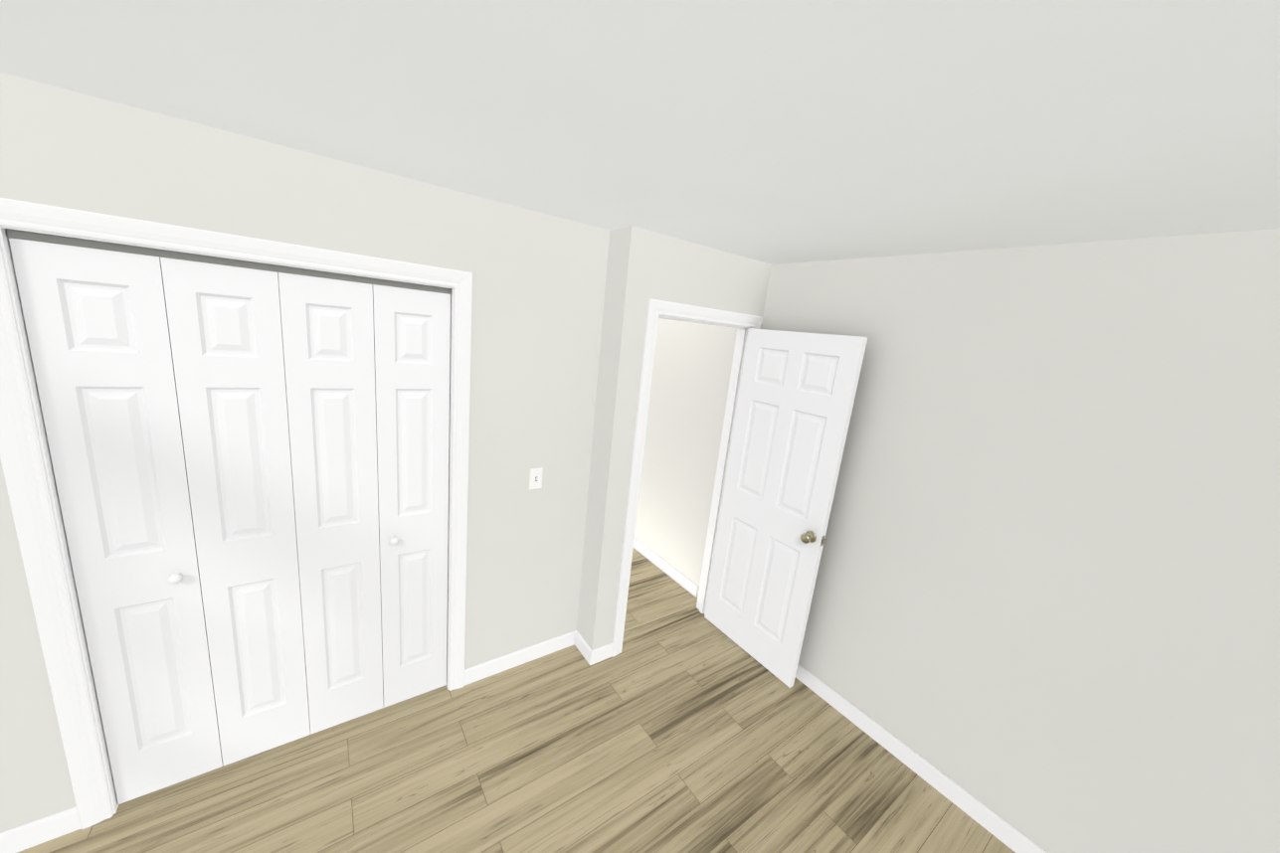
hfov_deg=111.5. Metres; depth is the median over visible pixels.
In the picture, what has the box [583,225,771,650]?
wall
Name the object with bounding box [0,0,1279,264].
ceiling
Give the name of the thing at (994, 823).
baseboard
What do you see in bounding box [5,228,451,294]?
track
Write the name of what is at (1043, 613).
wall
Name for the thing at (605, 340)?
wall
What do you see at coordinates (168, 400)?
bifold closet door
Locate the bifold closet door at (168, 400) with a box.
[8,238,450,804]
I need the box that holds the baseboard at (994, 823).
[795,663,1047,852]
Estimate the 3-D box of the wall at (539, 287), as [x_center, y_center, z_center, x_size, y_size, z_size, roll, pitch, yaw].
[-1.269,0.219,1.839,2.370,2.440,0.100,-3,15,-36]
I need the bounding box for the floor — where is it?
[16,548,1015,852]
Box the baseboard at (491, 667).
[463,630,580,686]
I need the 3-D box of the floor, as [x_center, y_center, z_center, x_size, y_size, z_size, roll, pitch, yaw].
[-2.147,0.967,4.003,3.660,0.120,12.290,-3,15,-36]
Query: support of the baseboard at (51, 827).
attached to the wall at (539, 287)
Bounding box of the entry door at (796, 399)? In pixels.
[704,328,867,688]
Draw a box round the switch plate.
[529,467,543,490]
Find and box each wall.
[0,72,609,833]
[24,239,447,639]
[576,228,619,638]
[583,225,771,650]
[634,228,1279,852]
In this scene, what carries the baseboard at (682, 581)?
attached to the wall at (1043, 613)
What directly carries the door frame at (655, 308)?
attached to the wall at (655, 266)
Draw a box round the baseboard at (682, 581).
[633,538,698,597]
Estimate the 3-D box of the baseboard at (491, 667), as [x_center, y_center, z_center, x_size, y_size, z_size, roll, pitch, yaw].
[-0.673,1.337,2.541,0.678,0.092,0.012,-3,15,-36]
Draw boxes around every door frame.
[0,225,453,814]
[612,298,762,657]
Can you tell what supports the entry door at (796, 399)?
attached to the door frame at (655, 308)
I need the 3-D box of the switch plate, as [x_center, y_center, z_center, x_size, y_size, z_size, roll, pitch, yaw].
[-0.550,0.279,2.315,0.072,0.117,0.013,-3,15,-36]
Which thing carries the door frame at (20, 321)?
attached to the wall at (539, 287)
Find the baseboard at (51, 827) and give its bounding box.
[0,806,81,852]

